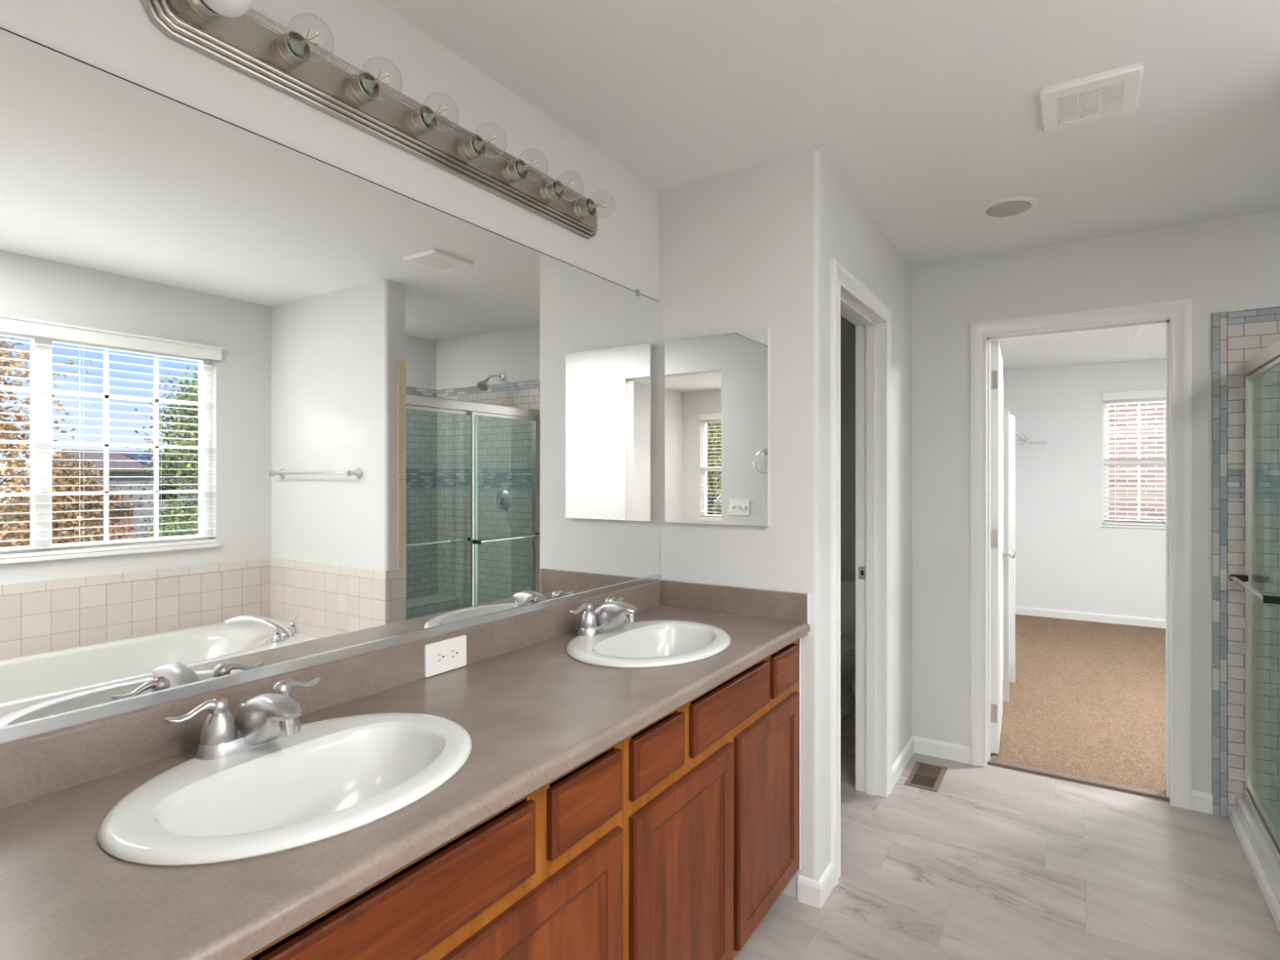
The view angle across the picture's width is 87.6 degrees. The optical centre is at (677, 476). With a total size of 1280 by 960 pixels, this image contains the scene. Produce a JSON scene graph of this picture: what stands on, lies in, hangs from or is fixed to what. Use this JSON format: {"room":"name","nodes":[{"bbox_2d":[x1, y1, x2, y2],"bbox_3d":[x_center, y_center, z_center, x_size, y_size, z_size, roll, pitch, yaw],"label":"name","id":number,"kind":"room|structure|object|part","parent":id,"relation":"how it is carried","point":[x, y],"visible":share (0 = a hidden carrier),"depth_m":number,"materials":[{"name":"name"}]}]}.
{"room":"bathroom","nodes":[
{"label":"bathroom","id":0,"kind":"room"},
{"bbox_2d":[0,0,658,301],"bbox_3d":[-0.719,0.166,1.500,0.120,2.440,2.326,0,0,31],"label":"wall","id":1,"kind":"structure","parent":0,"point":[118,37],"depth_m":1.51,"materials":[{"name":"paint"}]},
{"bbox_2d":[0,26,661,743],"bbox_3d":[-0.663,-0.136,1.466,0.012,1.036,2.320,0,0,31],"label":"wall mirror","id":2,"kind":"object","parent":1,"relation":"attached to","point":[268,407],"visible":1,"depth_m":1.25,"materials":[{"name":"silver glass"}]},
{"bbox_2d":[0,579,662,808],"bbox_3d":[-0.658,0.427,1.463,0.020,0.090,2.322,0,0,31],"label":"backsplash","id":3,"kind":"structure","parent":1,"relation":"attached to","point":[33,766],"depth_m":1.18,"materials":[{"name":"beige laminate"}]},
{"bbox_2d":[141,0,597,239],"bbox_3d":[-0.545,-0.809,1.600,0.074,0.122,1.203,0,0,31],"label":"vanity light bar","id":4,"kind":"object","parent":1,"relation":"attached to","point":[252,44],"visible":0.89,"depth_m":1.39,"materials":[{"name":"silver metal"}]},
{"bbox_2d":[200,0,252,17],"bbox_3d":[-0.761,-0.809,1.112,0.100,0.079,0.079,0,0,31],"label":"light bulb","id":5,"kind":"object","parent":4,"relation":"attached to","point":[227,8],"visible":1,"depth_m":1.10,"materials":[{"name":"white glass"}]},
{"bbox_2d":[286,12,334,63],"bbox_3d":[-0.685,-0.809,1.237,0.100,0.079,0.079,0,0,31],"label":"light bulb","id":6,"kind":"object","parent":4,"relation":"attached to","point":[296,46],"visible":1,"depth_m":1.25,"materials":[{"name":"clear glass"}]},
{"bbox_3d":[-0.707,-0.809,1.250,0.050,0.026,0.026,0,0,31],"label":"stem","id":7,"kind":"part","parent":6,"relation":"part of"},
{"bbox_2d":[359,56,402,101],"bbox_3d":[-0.610,-0.809,1.363,0.100,0.079,0.079,0,0,31],"label":"light bulb","id":8,"kind":"object","parent":4,"relation":"attached to","point":[367,86],"visible":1,"depth_m":1.37,"materials":[{"name":"clear glass"}]},
{"bbox_3d":[-0.631,-0.809,1.375,0.050,0.026,0.026,0,0,31],"label":"stem","id":9,"kind":"part","parent":8,"relation":"part of","materials":[{"name":"glass"}]},
{"bbox_2d":[420,92,459,132],"bbox_3d":[-0.534,-0.809,1.488,0.100,0.079,0.079,0,0,31],"label":"light bulb","id":10,"kind":"object","parent":4,"relation":"attached to","point":[427,118],"visible":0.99,"depth_m":1.49,"materials":[{"name":"clear glass"}]},
{"bbox_3d":[-0.556,-0.809,1.500,0.050,0.026,0.026,0,0,31],"label":"stem","id":11,"kind":"part","parent":10,"relation":"part of","materials":[{"name":"glass"}]},
{"bbox_2d":[471,122,507,159],"bbox_3d":[-0.459,-0.809,1.613,0.100,0.079,0.079,0,0,31],"label":"light bulb","id":12,"kind":"object","parent":4,"relation":"attached to","point":[477,145],"visible":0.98,"depth_m":1.62,"materials":[{"name":"clear glass"}]},
{"bbox_3d":[-0.480,-0.809,1.626,0.050,0.026,0.026,0,0,31],"label":"stem","id":13,"kind":"part","parent":12,"relation":"part of","materials":[{"name":"glass"}]},
{"bbox_2d":[515,147,548,181],"bbox_3d":[-0.383,-0.809,1.738,0.100,0.079,0.079,0,0,31],"label":"light bulb","id":14,"kind":"object","parent":4,"relation":"attached to","point":[520,169],"visible":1,"depth_m":1.74,"materials":[{"name":"clear glass"}]},
{"bbox_3d":[-0.405,-0.809,1.751,0.050,0.026,0.026,0,0,31],"label":"stem","id":15,"kind":"part","parent":14,"relation":"part of","materials":[{"name":"glass"}]},
{"bbox_2d":[553,170,584,200],"bbox_3d":[-0.308,-0.809,1.863,0.100,0.079,0.079,0,0,31],"label":"light bulb","id":16,"kind":"object","parent":4,"relation":"attached to","point":[557,188],"visible":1,"depth_m":1.87,"materials":[{"name":"clear glass"}]},
{"bbox_3d":[-0.329,-0.809,1.876,0.050,0.026,0.026,0,0,31],"label":"stem","id":17,"kind":"part","parent":16,"relation":"part of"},
{"bbox_2d":[586,190,615,218],"bbox_3d":[-0.232,-0.809,1.988,0.100,0.079,0.079,0,0,31],"label":"light bulb","id":18,"kind":"object","parent":4,"relation":"attached to","point":[590,207],"visible":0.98,"depth_m":1.99,"materials":[{"name":"clear glass"}]},
{"bbox_3d":[-0.253,-0.809,2.001,0.050,0.026,0.026,0,0,31],"label":"stem","id":19,"kind":"part","parent":18,"relation":"part of","materials":[{"name":"glass"}]},
{"bbox_2d":[658,150,835,898],"bbox_3d":[0.039,0.166,2.506,1.080,2.440,0.180,0,0,31],"label":"wall","id":20,"kind":"structure","parent":0,"point":[751,248],"depth_m":2.22,"materials":[{"name":"paint"}]},
{"bbox_2d":[664,328,769,526],"bbox_3d":[0.134,-0.162,2.331,0.407,0.661,0.020,0,0,31],"label":"medicine cabinet","id":21,"kind":"object","parent":20,"relation":"attached to","point":[717,387],"visible":1,"depth_m":2.32,"materials":[{"name":"silver metal"}]},
{"bbox_2d":[797,862,834,908],"bbox_3d":[0.462,1.346,2.212,0.077,0.080,0.138,0,0,31],"label":"baseboard","id":22,"kind":"structure","parent":20,"relation":"attached to","point":[811,892],"depth_m":2.16,"materials":[{"name":"white wood"}]},
{"bbox_2d":[377,0,1279,371],"bbox_3d":[0.792,-1.104,2.050,4.300,0.100,10.770,0,0,31],"label":"ceiling","id":23,"kind":"structure","parent":0,"point":[927,111],"depth_m":1.86,"materials":[{"name":"paint"}]},
{"bbox_2d":[981,196,1036,217],"bbox_3d":[1.297,-1.043,2.607,0.196,0.022,0.196,0,0,31],"label":"recessed light","id":24,"kind":"object","parent":23,"relation":"in","point":[1012,206],"visible":1,"depth_m":2.58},
{"bbox_2d":[1038,62,1143,132],"bbox_3d":[1.146,-1.044,1.856,0.237,0.018,0.242,0,0,31],"label":"ceiling vent","id":25,"kind":"object","parent":23,"relation":"in","point":[1113,92],"visible":1,"depth_m":1.83,"materials":[{"name":"white plastic"}]},
{"bbox_2d":[1133,324,1165,338],"bbox_3d":[3.583,-1.048,4.641,0.640,0.012,0.590,0,0,31],"label":"attic hatch","id":26,"kind":"object","parent":23,"relation":"attached to","point":[1156,331],"visible":0.24,"depth_m":4.83,"materials":[{"name":"paint"}]},
{"bbox_3d":[3.583,-1.050,4.641,0.560,0.008,0.510,0,0,31],"label":"hatch panel","id":27,"kind":"part","parent":26,"relation":"part of","materials":[{"name":"paint"}]},
{"bbox_2d":[840,315,855,682],"bbox_3d":[1.072,0.166,4.329,0.965,2.440,0.120,0,0,31],"label":"wall","id":28,"kind":"structure","parent":0,"point":[847,328],"depth_m":4.25,"materials":[{"name":"paint"}]},
{"bbox_2d":[835,172,991,765],"bbox_3d":[1.836,0.166,4.548,0.115,2.440,5.174,0,0,31],"label":"wall","id":29,"kind":"structure","parent":0,"point":[863,247],"depth_m":3.09,"materials":[{"name":"paint"}]},
{"bbox_2d":[852,681,855,695],"bbox_3d":[0.573,1.346,3.386,0.845,0.080,2.010,0,0,31],"label":"baseboard","id":30,"kind":"structure","parent":29,"relation":"attached to","point":[853,682],"depth_m":4.22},
{"bbox_2d":[831,257,892,886],"bbox_3d":[0.734,0.325,2.594,0.018,2.122,0.798,0,0,31],"label":"trim","id":31,"kind":"structure","parent":29,"relation":"attached to","point":[841,277],"depth_m":2.30,"materials":[{"name":"white wood"}]},
{"bbox_2d":[858,565,865,579],"bbox_3d":[0.813,0.425,2.928,0.030,0.058,0.004,0,0,31],"label":"strike plate","id":32,"kind":"object","parent":29,"relation":"attached to","point":[861,569],"visible":1,"depth_m":2.93,"materials":[{"name":"grey metal"}]},
{"bbox_2d":[840,288,884,796],"bbox_3d":[0.677,0.352,2.629,0.115,2.069,0.690,0,0,31],"label":"trim","id":33,"kind":"structure","parent":29,"relation":"attached to","point":[870,326],"depth_m":2.90,"materials":[{"name":"white wood"}]},
{"bbox_2d":[892,735,969,788],"bbox_3d":[1.174,1.346,3.079,0.270,0.080,0.486,0,0,31],"label":"baseboard","id":34,"kind":"structure","parent":29,"relation":"attached to","point":[934,748],"depth_m":3.25,"materials":[{"name":"white wood"}]},
{"bbox_2d":[733,613,1279,959],"bbox_3d":[1.841,1.430,3.082,3.570,0.112,7.920,0,0,31],"label":"floor","id":35,"kind":"structure","parent":0,"point":[997,863],"depth_m":2.46,"materials":[{"name":"grey laminate"}]},
{"bbox_2d":[244,740,622,959],"bbox_3d":[-0.583,0.948,1.062,0.560,0.876,0.964,0,0,31],"label":"vanity cabinet","id":36,"kind":"object","parent":35,"relation":"on","point":[540,877],"visible":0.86,"depth_m":1.07,"materials":[{"name":"brown wood"}]},
{"bbox_3d":[-0.353,0.600,0.919,0.018,0.120,0.446,0,0,31],"label":"drawer","id":37,"kind":"part","parent":36,"relation":"part of","materials":[{"name":"brown wood"}]},
{"bbox_3d":[-0.227,0.976,1.127,0.018,0.564,0.447,0,0,31],"label":"door","id":38,"kind":"part","parent":36,"relation":"part of","materials":[{"name":"brown wood"}]},
{"bbox_3d":[-0.165,0.600,1.231,0.018,0.120,0.204,0,0,31],"label":"drawer","id":39,"kind":"part","parent":36,"relation":"part of","materials":[{"name":"brown wood"}]},
{"bbox_2d":[622,639,799,959],"bbox_3d":[-0.080,0.948,1.896,0.560,0.876,0.979,0,0,31],"label":"vanity cabinet","id":40,"kind":"object","parent":35,"relation":"on","point":[711,786],"visible":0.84,"depth_m":1.65,"materials":[{"name":"brown wood"}]},
{"bbox_2d":[0,579,809,959],"bbox_3d":[-0.417,0.833,1.319,0.581,0.906,2.323,0,0,31],"label":"countertop","id":41,"kind":"structure","parent":40,"relation":"on","point":[532,713],"depth_m":1.04,"materials":[{"name":"beige laminate"}]},
{"bbox_2d":[164,677,320,759],"bbox_3d":[-0.724,0.411,1.151,0.193,0.094,0.193,0,0,-10],"label":"faucet","id":42,"kind":"object","parent":41,"relation":"on","point":[263,719],"visible":1,"depth_m":1.09,"materials":[{"name":"grey metal"}]},
{"bbox_3d":[-0.780,0.379,1.072,0.020,0.025,0.074,0,0,36],"label":"lever","id":43,"kind":"part","parent":42,"relation":"part of","materials":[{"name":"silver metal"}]},
{"bbox_3d":[-0.758,0.401,1.103,0.051,0.070,0.051,0,0,31],"label":"handle","id":44,"kind":"part","parent":42,"relation":"part of","materials":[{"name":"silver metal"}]},
{"bbox_3d":[-0.732,0.447,1.146,0.062,0.022,0.164,0,0,31],"label":"plate","id":45,"kind":"part","parent":42,"relation":"part of","materials":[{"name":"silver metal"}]},
{"bbox_3d":[-0.689,0.410,1.120,0.161,0.090,0.047,0,0,31],"label":"spout","id":46,"kind":"part","parent":42,"relation":"part of","materials":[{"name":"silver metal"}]},
{"bbox_3d":[-0.706,0.401,1.190,0.051,0.070,0.051,0,0,31],"label":"handle","id":47,"kind":"part","parent":42,"relation":"part of","materials":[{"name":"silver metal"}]},
{"bbox_3d":[-0.689,0.379,1.223,0.020,0.025,0.074,0,0,26],"label":"lever","id":48,"kind":"part","parent":42,"relation":"part of","materials":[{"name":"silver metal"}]},
{"bbox_2d":[97,712,471,866],"bbox_3d":[-0.576,0.537,1.052,0.434,0.160,0.518,0,0,31],"label":"sink","id":49,"kind":"object","parent":41,"relation":"in","point":[332,777],"visible":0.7,"depth_m":1.05,"materials":[{"name":"ceramic"}]},
{"bbox_2d":[423,635,466,677],"bbox_3d":[-0.556,0.432,1.605,0.007,0.075,0.121,0,0,31],"label":"wall outlet","id":50,"kind":"object","parent":41,"relation":"attached to","point":[450,654],"visible":1,"depth_m":1.60,"materials":[{"name":"plastic"}]},
{"bbox_2d":[434,651,445,664],"bbox_3d":[-0.565,0.432,1.586,0.001,0.027,0.033,0,0,31],"label":"receptacle","id":51,"kind":"object","parent":50,"relation":"attached to","point":[439,656],"depth_m":1.59,"materials":[{"name":"white plastic"}]},
{"bbox_2d":[448,647,459,660],"bbox_3d":[-0.543,0.432,1.621,0.001,0.027,0.033,0,0,31],"label":"receptacle","id":52,"kind":"object","parent":50,"relation":"attached to","point":[453,652],"depth_m":1.62,"materials":[{"name":"white plastic"}]},
{"bbox_2d":[569,595,637,635],"bbox_3d":[-0.222,0.411,1.981,0.193,0.094,0.193,0,0,-10],"label":"faucet","id":53,"kind":"object","parent":41,"relation":"on","point":[611,615],"visible":1,"depth_m":1.92,"materials":[{"name":"grey metal"}]},
{"bbox_3d":[-0.279,0.379,1.903,0.020,0.025,0.074,0,0,36],"label":"lever","id":54,"kind":"part","parent":53,"relation":"part of","materials":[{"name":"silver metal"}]},
{"bbox_3d":[-0.257,0.401,1.933,0.051,0.070,0.051,0,0,31],"label":"handle","id":55,"kind":"part","parent":53,"relation":"part of","materials":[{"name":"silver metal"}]},
{"bbox_3d":[-0.231,0.447,1.977,0.062,0.022,0.164,0,0,31],"label":"plate","id":56,"kind":"part","parent":53,"relation":"part of","materials":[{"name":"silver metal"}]},
{"bbox_3d":[-0.204,0.401,2.020,0.051,0.070,0.051,0,0,31],"label":"handle","id":57,"kind":"part","parent":53,"relation":"part of","materials":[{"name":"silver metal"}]},
{"bbox_3d":[-0.188,0.410,1.950,0.161,0.090,0.047,0,0,31],"label":"spout","id":58,"kind":"part","parent":53,"relation":"part of","materials":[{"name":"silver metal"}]},
{"bbox_3d":[-0.188,0.379,2.053,0.020,0.025,0.074,0,0,26],"label":"lever","id":59,"kind":"part","parent":53,"relation":"part of","materials":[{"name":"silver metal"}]},
{"bbox_2d":[566,620,730,668],"bbox_3d":[-0.074,0.537,1.883,0.434,0.160,0.518,0,0,31],"label":"sink","id":60,"kind":"object","parent":41,"relation":"in","point":[645,643],"visible":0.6,"depth_m":1.94,"materials":[{"name":"ceramic"}]},
{"bbox_3d":[-0.038,0.600,1.440,0.018,0.120,0.202,0,0,31],"label":"drawer","id":61,"kind":"part","parent":40,"relation":"part of","materials":[{"name":"brown wood"}]},
{"bbox_3d":[0.025,0.976,1.545,0.018,0.564,0.447,0,0,31],"label":"door","id":62,"kind":"part","parent":40,"relation":"part of","materials":[{"name":"brown wood"}]},
{"bbox_3d":[0.151,0.600,1.753,0.018,0.120,0.446,0,0,31],"label":"drawer","id":63,"kind":"part","parent":40,"relation":"part of","materials":[{"name":"brown wood"}]},
{"bbox_3d":[0.272,0.976,1.955,0.018,0.564,0.443,0,0,31],"label":"door","id":64,"kind":"part","parent":40,"relation":"part of","materials":[{"name":"brown wood"}]},
{"bbox_3d":[0.335,0.600,2.059,0.018,0.120,0.201,0,0,31],"label":"drawer","id":65,"kind":"part","parent":40,"relation":"part of","materials":[{"name":"brown wood"}]},
{"bbox_2d":[840,575,855,717],"bbox_3d":[0.908,1.011,3.944,0.450,0.750,0.696,0,0,31],"label":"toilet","id":66,"kind":"object","parent":35,"relation":"on","point":[847,584],"visible":0.27,"depth_m":3.96,"materials":[{"name":"ceramic"}]},
{"bbox_3d":[1.038,0.829,4.160,0.430,0.315,0.185,0,0,31],"label":"tank","id":67,"kind":"part","parent":66,"relation":"part of","materials":[{"name":"ceramic"}]},
{"bbox_3d":[1.036,0.653,4.156,0.450,0.034,0.201,0,0,31],"label":"tank lid","id":68,"kind":"part","parent":66,"relation":"part of","materials":[{"name":"ceramic"}]},
{"bbox_3d":[0.854,0.985,3.855,0.377,0.016,0.487,0,0,31],"label":"seat","id":69,"kind":"part","parent":66,"relation":"part of","materials":[{"name":"ceramic"}]},
{"bbox_3d":[0.853,0.965,3.854,0.373,0.020,0.482,0,0,31],"label":"lid","id":70,"kind":"part","parent":66,"relation":"part of","materials":[{"name":"ceramic"}]},
{"bbox_3d":[0.892,1.190,3.918,0.365,0.393,0.610,0,0,31],"label":"bowl","id":71,"kind":"part","parent":66,"relation":"part of","materials":[{"name":"ceramic"}]},
{"bbox_2d":[904,760,947,792],"bbox_3d":[1.151,1.383,3.077,0.141,0.006,0.284,0,0,31],"label":"floor vent","id":72,"kind":"object","parent":35,"relation":"in","point":[923,775],"visible":1,"depth_m":3.06,"materials":[{"name":"metal"}]},
{"bbox_2d":[990,408,1015,702],"bbox_3d":[1.983,0.480,4.333,0.351,1.788,0.469,0,0,31],"label":"door","id":73,"kind":"structure","parent":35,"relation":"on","point":[1009,420],"depth_m":4.09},
{"bbox_3d":[2.099,0.480,4.526,0.351,1.788,0.019,0,0,31],"label":"panel","id":74,"kind":"part","parent":73,"relation":"part of","materials":[{"name":"white wood"}]},
{"bbox_2d":[1229,795,1279,931],"bbox_3d":[2.306,1.339,2.024,0.812,0.095,1.105,0,0,31],"label":"shower pan","id":75,"kind":"object","parent":35,"relation":"on","point":[1265,868],"visible":0.76,"depth_m":2.35,"materials":[{"name":"plastic"}]},
{"bbox_2d":[1229,337,1279,866],"bbox_3d":[2.024,0.415,2.194,0.158,1.752,1.106,0,0,31],"label":"shower door","id":76,"kind":"structure","parent":75,"relation":"on","point":[1268,359],"depth_m":2.65,"materials":[{"name":"glass"}]},
{"bbox_3d":[2.024,-0.432,2.194,0.064,0.057,1.105,0,0,31],"label":"header rail","id":77,"kind":"part","parent":76,"relation":"part of","materials":[{"name":"metal"}]},
{"bbox_3d":[2.141,0.428,2.417,0.016,1.656,0.580,0,0,31],"label":"panel frame","id":78,"kind":"part","parent":76,"relation":"part of","materials":[{"name":"metal"}]},
{"bbox_2d":[1003,359,1165,619],"bbox_3d":[4.269,0.166,6.172,2.605,2.440,0.120,0,0,31],"label":"wall","id":79,"kind":"structure","parent":0,"point":[1065,560],"depth_m":6.38,"materials":[{"name":"paint"}]},
{"bbox_2d":[1015,431,1046,444],"bbox_3d":[3.027,-0.356,5.975,0.268,0.085,1.544,0,0,38],"label":"closet rod","id":80,"kind":"object","parent":79,"relation":"attached to","point":[1024,438],"visible":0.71,"depth_m":6.53,"materials":[{"name":"white metal"}]},
{"bbox_3d":[3.040,-0.369,5.949,0.028,0.027,1.528,0,0,31],"label":"rod","id":81,"kind":"part","parent":80,"relation":"part of","materials":[{"name":"white metal"}]},
{"bbox_2d":[1015,432,1046,455],"bbox_3d":[3.188,-0.297,6.194,0.433,0.210,0.009,0,0,39],"label":"clothes hanger","id":82,"kind":"object","parent":80,"relation":"hanging from","point":[1019,433],"visible":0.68,"depth_m":6.14,"materials":[{"name":"white plastic"}]},
{"bbox_2d":[1015,434,1047,456],"bbox_3d":[3.296,-0.297,6.373,0.433,0.210,0.009,0,0,25],"label":"clothes hanger","id":83,"kind":"object","parent":80,"relation":"hanging from","point":[1020,434],"visible":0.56,"depth_m":6.37,"materials":[{"name":"white plastic"}]},
{"bbox_2d":[1015,605,1165,628],"bbox_3d":[3.262,1.334,4.502,2.374,0.080,3.780,0,0,31],"label":"baseboard","id":84,"kind":"structure","parent":79,"relation":"attached to","point":[1069,615],"depth_m":6.30,"materials":[{"name":"white wood"}]},
{"bbox_2d":[1101,397,1165,528],"bbox_3d":[4.266,-0.124,6.151,0.600,1.200,0.120,0,0,31],"label":"window","id":85,"kind":"structure","parent":79,"relation":"in","point":[1104,504],"depth_m":6.22,"materials":[{"name":"white plastic"}]},
{"bbox_3d":[4.250,0.467,6.125,0.600,0.020,0.060,0,0,31],"label":"sill","id":86,"kind":"part","parent":85,"relation":"part of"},
{"bbox_2d":[1102,388,1165,525],"bbox_3d":[4.250,-0.166,6.124,0.574,1.235,0.078,0,0,31],"label":"window blinds","id":87,"kind":"object","parent":85,"relation":"attached to","point":[1151,393],"visible":0.7,"depth_m":6.14,"materials":[{"name":"white plastic"}]},
{"bbox_3d":[4.098,-0.136,6.231,0.002,1.155,0.052,0,0,31],"label":"ladder cord","id":88,"kind":"part","parent":87,"relation":"part of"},
{"bbox_3d":[4.256,0.442,6.135,0.554,0.018,0.050,0,0,31],"label":"rail","id":89,"kind":"part","parent":87,"relation":"part of","materials":[{"name":"white plastic"}]},
{"bbox_3d":[4.415,-0.136,6.040,0.002,1.155,0.052,0,0,31],"label":"ladder cord","id":90,"kind":"part","parent":87,"relation":"part of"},
{"bbox_2d":[911,209,1279,793],"bbox_3d":[2.230,0.166,2.793,2.605,2.440,0.115,0,0,31],"label":"wall","id":91,"kind":"structure","parent":0,"point":[1229,264],"depth_m":3.14,"materials":[{"name":"paint"}]},
{"bbox_2d":[990,340,1015,754],"bbox_3d":[1.720,0.349,3.582,0.167,2.030,0.710,0,0,28],"label":"door","id":92,"kind":"structure","parent":91,"relation":"in","point":[997,553],"depth_m":3.28,"materials":[{"name":"white wood"}]},
{"bbox_3d":[1.677,-0.449,3.458,0.008,0.218,0.238,0,0,28],"label":"panel moulding","id":93,"kind":"part","parent":92,"relation":"part of","materials":[{"name":"white wood"}]},
{"bbox_3d":[1.677,0.086,3.458,0.008,0.668,0.238,0,0,28],"label":"panel moulding","id":94,"kind":"part","parent":92,"relation":"part of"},
{"bbox_3d":[1.677,0.861,3.458,0.008,0.578,0.238,0,0,28],"label":"panel moulding","id":95,"kind":"part","parent":92,"relation":"part of","materials":[{"name":"white wood"}]},
{"bbox_3d":[1.806,-0.449,3.706,0.008,0.218,0.238,0,0,28],"label":"panel moulding","id":96,"kind":"part","parent":92,"relation":"part of","materials":[{"name":"white wood"}]},
{"bbox_3d":[1.806,0.861,3.706,0.008,0.578,0.238,0,0,28],"label":"panel moulding","id":97,"kind":"part","parent":92,"relation":"part of","materials":[{"name":"white wood"}]},
{"bbox_3d":[1.806,0.086,3.706,0.008,0.668,0.238,0,0,28],"label":"panel moulding","id":98,"kind":"part","parent":92,"relation":"part of","materials":[{"name":"white wood"}]},
{"bbox_3d":[1.857,0.446,3.843,0.167,0.061,0.061,0,0,28],"label":"handle","id":99,"kind":"part","parent":92,"relation":"part of","materials":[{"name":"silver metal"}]},
{"bbox_2d":[986,758,1169,801],"bbox_3d":[1.806,1.379,3.042,0.744,0.014,0.045,0,0,31],"label":"trim","id":100,"kind":"structure","parent":91,"relation":"attached to","point":[1081,780],"depth_m":3.02,"materials":[{"name":"brown paint"}]},
{"bbox_2d":[969,298,1191,809],"bbox_3d":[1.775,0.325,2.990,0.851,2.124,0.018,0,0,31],"label":"trim","id":101,"kind":"structure","parent":91,"relation":"attached to","point":[1180,312],"depth_m":2.80,"materials":[{"name":"white wood"}]},
{"bbox_2d":[1191,789,1212,813],"bbox_3d":[2.170,1.346,2.755,0.067,0.080,0.012,0,0,31],"label":"baseboard","id":102,"kind":"structure","parent":91,"relation":"attached to","point":[1202,802],"depth_m":2.75,"materials":[{"name":"white wood"}]},
{"bbox_2d":[1212,311,1227,817],"bbox_3d":[2.220,0.358,2.727,0.048,2.056,0.008,0,0,31],"label":"trim","id":103,"kind":"structure","parent":91,"relation":"attached to","point":[1220,320],"depth_m":2.72,"materials":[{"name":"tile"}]},
{"bbox_2d":[1227,498,1279,817],"bbox_3d":[2.720,0.739,2.425,1.118,1.295,0.008,0,0,31],"label":"tile wall","id":104,"kind":"structure","parent":91,"relation":"attached to","point":[1236,507],"depth_m":2.68,"materials":[{"name":"white tile"}]},
{"bbox_2d":[1227,319,1279,463],"bbox_3d":[2.720,-0.334,2.425,1.118,0.567,0.008,0,0,31],"label":"tile wall","id":105,"kind":"structure","parent":91,"relation":"attached to","point":[1246,340],"depth_m":2.68,"materials":[{"name":"white tile"}]},
{"bbox_2d":[1227,462,1279,499],"bbox_3d":[2.720,0.020,2.425,1.118,0.142,0.008,0,0,31],"label":"trim","id":106,"kind":"structure","parent":91,"relation":"attached to","point":[1236,472],"depth_m":2.68,"materials":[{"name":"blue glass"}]},
{"bbox_2d":[1227,306,1279,324],"bbox_3d":[2.720,-0.644,2.425,1.118,0.052,0.008,0,0,31],"label":"trim","id":107,"kind":"structure","parent":91,"relation":"attached to","point":[1270,313],"depth_m":2.67,"materials":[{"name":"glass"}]},
{"label":"outside","id":108,"kind":"structure","parent":0,"visible":0},
{"bbox_3d":[38.274,4.486,-11.419,200.000,0.200,200.000,0,0,31],"label":"lawn","id":109,"kind":"structure","parent":108,"visible":0},
{"bbox_2d":[1108,402,1165,520],"bbox_3d":[6.762,0.586,8.942,13.000,7.600,0.500,0,0,31],"label":"brick house","id":110,"kind":"structure","parent":109,"relation":"on","point":[1125,495],"depth_m":9.00,"materials":[{"name":"red brick"}]}
]}

